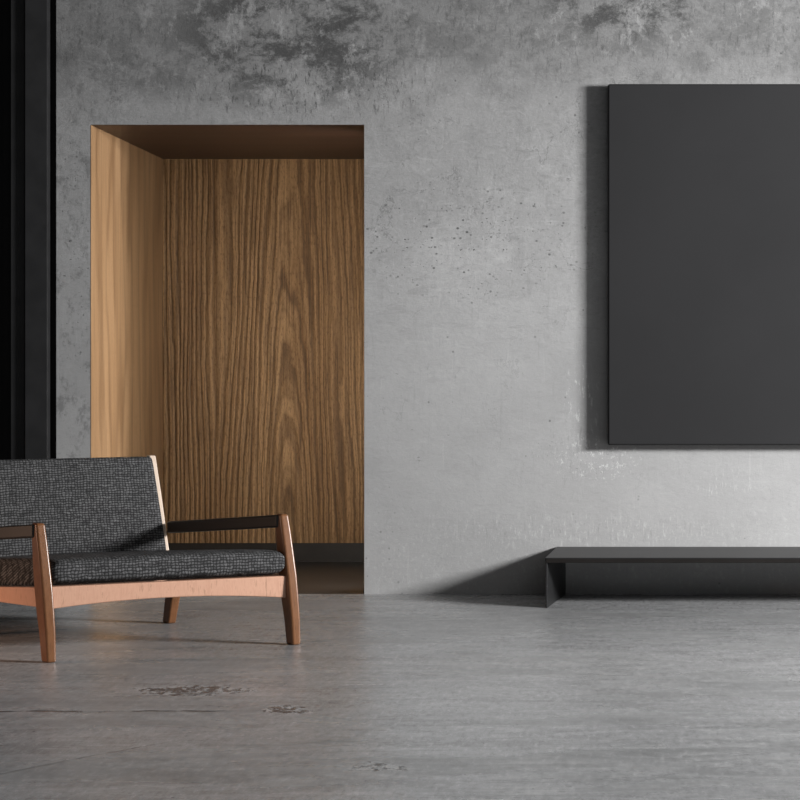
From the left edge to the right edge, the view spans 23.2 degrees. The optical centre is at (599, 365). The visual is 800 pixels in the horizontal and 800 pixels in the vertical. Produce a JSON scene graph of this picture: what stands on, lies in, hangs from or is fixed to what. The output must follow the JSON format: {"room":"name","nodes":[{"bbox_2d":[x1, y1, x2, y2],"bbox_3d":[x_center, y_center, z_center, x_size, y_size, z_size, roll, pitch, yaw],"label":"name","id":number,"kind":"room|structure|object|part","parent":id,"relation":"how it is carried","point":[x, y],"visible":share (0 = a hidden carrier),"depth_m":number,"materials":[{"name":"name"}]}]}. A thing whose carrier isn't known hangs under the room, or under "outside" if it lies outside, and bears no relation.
{"room":"living room","nodes":[
{"label":"living room","id":0,"kind":"room"},
{"bbox_2d":[163,159,363,542],"bbox_3d":[-2.124,-0.100,12.831,1.556,2.549,0.050,0,0,0],"label":"wood wall panel","id":1,"kind":"object","parent":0,"point":[263,259],"visible":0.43,"depth_m":12.81,"materials":[{"name":"brown wood"}]},
{"bbox_2d":[168,543,363,561],"bbox_3d":[-2.124,1.238,12.832,1.556,0.125,0.048,0,0,0],"label":"baseboard","id":2,"kind":"structure","parent":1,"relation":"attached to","point":[303,552],"depth_m":12.81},
{"bbox_2d":[275,562,363,593],"bbox_3d":[-2.124,1.350,11.928,1.556,0.100,1.855,0,0,0],"label":"floor","id":3,"kind":"structure","parent":0,"point":[312,577],"depth_m":11.86,"materials":[{"name":"brown wood"}]},
{"bbox_2d":[0,594,799,799],"bbox_3d":[-0.750,1.350,4.750,12.500,0.100,12.501,0,0,0],"label":"floor","id":4,"kind":"structure","parent":0,"point":[380,696],"depth_m":7.52,"materials":[{"name":"concrete"}]},
{"bbox_2d":[0,455,299,662],"bbox_3d":[-2.328,0.877,9.151,1.485,0.845,1.173,0,0,-29],"label":"lounge chair","id":5,"kind":"object","parent":4,"relation":"on","point":[74,531],"visible":1,"depth_m":9.04,"materials":[{"name":"grey fabric"}]},
{"bbox_3d":[-2.789,1.030,8.834,0.027,0.108,0.935,0,0,-45],"label":"rail","id":6,"kind":"part","parent":5,"relation":"part of","materials":[{"name":"brown wood"}]},
{"bbox_3d":[-2.811,0.770,8.856,0.059,0.143,0.957,0,0,-45],"label":"armrest","id":7,"kind":"part","parent":5,"relation":"part of","materials":[{"name":"brown wood"}]},
{"bbox_3d":[-2.450,0.997,8.495,0.046,0.606,0.151,0,0,-45],"label":"leg","id":8,"kind":"part","parent":5,"relation":"part of","materials":[{"name":"brown wood"}]},
{"bbox_3d":[-2.698,0.705,9.496,1.099,0.490,0.212,0,0,-29],"label":"backrest","id":9,"kind":"part","parent":5,"relation":"part of","materials":[{"name":"grey fabric"}]},
{"bbox_3d":[-2.613,1.065,9.423,1.102,0.070,0.029,0,0,-29],"label":"rail","id":10,"kind":"part","parent":5,"relation":"part of","materials":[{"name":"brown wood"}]},
{"bbox_2d":[0,549,284,585],"bbox_3d":[-2.288,0.946,9.098,1.346,0.190,0.970,0,0,-29],"label":"seat cushion","id":11,"kind":"object","parent":5,"relation":"on","point":[18,567],"depth_m":8.77,"materials":[{"name":"grey fabric"}]},
{"bbox_3d":[-2.236,0.728,9.772,0.032,0.545,0.184,0,0,-45],"label":"frame","id":12,"kind":"part","parent":5,"relation":"part of","materials":[{"name":"brown wood"}]},
{"bbox_3d":[-1.952,1.028,8.762,1.102,0.111,0.031,0,0,-29],"label":"rail","id":13,"kind":"part","parent":5,"relation":"part of","materials":[{"name":"brown wood"}]},
{"bbox_3d":[-2.147,1.150,9.722,0.044,0.300,0.152,0,0,-45],"label":"leg","id":14,"kind":"part","parent":5,"relation":"part of","materials":[{"name":"brown wood"}]},
{"bbox_3d":[-1.823,0.770,9.397,0.059,0.143,0.957,0,0,-45],"label":"armrest","id":15,"kind":"part","parent":5,"relation":"part of","materials":[{"name":"brown wood"}]},
{"bbox_3d":[-1.801,1.030,9.375,0.027,0.108,0.935,0,0,-45],"label":"rail","id":16,"kind":"part","parent":5,"relation":"part of","materials":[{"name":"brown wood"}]},
{"bbox_3d":[-1.462,0.997,9.036,0.046,0.606,0.151,0,0,-45],"label":"leg","id":17,"kind":"part","parent":5,"relation":"part of","materials":[{"name":"brown wood"}]},
{"bbox_2d":[545,547,799,607],"bbox_3d":[1.103,1.165,10.675,2.795,0.270,0.642,0,0,0],"label":"bench","id":18,"kind":"object","parent":4,"relation":"on","point":[555,564],"visible":1,"depth_m":10.57,"materials":[{"name":"black metal"}]},
{"bbox_3d":[-0.244,1.175,10.678,0.010,0.250,0.643,0,0,8],"label":"leg","id":19,"kind":"part","parent":18,"relation":"part of","materials":[{"name":"black metal"}]},
{"bbox_2d":[56,0,799,593],"bbox_3d":[1.200,-0.650,11.100,8.600,3.900,0.200,0,0,0],"label":"wall","id":20,"kind":"structure","parent":0,"point":[487,451],"depth_m":11.00,"materials":[{"name":"concrete"}]},
{"bbox_2d":[0,0,55,459],"bbox_3d":[-5.050,-0.650,11.115,3.900,3.900,0.170,0,0,0],"label":"window frame","id":21,"kind":"structure","parent":20,"relation":"in","point":[5,5],"depth_m":11.05,"materials":[{"name":"black metal"}]},
{"bbox_2d":[11,0,50,459],"bbox_3d":[-3.246,-0.650,11.075,0.212,3.900,0.250,0,0,0],"label":"window","id":22,"kind":"structure","parent":20,"relation":"attached to","point":[30,19],"depth_m":10.96,"materials":[{"name":"grey metal"}]},
{"bbox_2d":[91,125,162,502],"bbox_3d":[-2.917,-0.037,11.902,0.030,2.674,1.807,0,0,0],"label":"wall","id":23,"kind":"structure","parent":20,"relation":"attached to","point":[127,179],"depth_m":11.77,"materials":[{"name":"brown wood"}]},
{"bbox_2d":[92,125,363,158],"bbox_3d":[-2.124,-1.389,11.903,1.560,0.030,1.805,0,0,0],"label":"ceiling","id":24,"kind":"structure","parent":20,"relation":"attached to","point":[162,141],"depth_m":11.70,"materials":[{"name":"brown wood"}]},
{"bbox_2d":[608,84,799,444],"bbox_3d":[1.097,-0.574,10.955,2.106,2.044,0.090,0,0,0],"label":"wall panel","id":25,"kind":"object","parent":20,"relation":"attached to","point":[704,179],"visible":1,"depth_m":10.91,"materials":[{"name":"grey fabric"}]}
]}

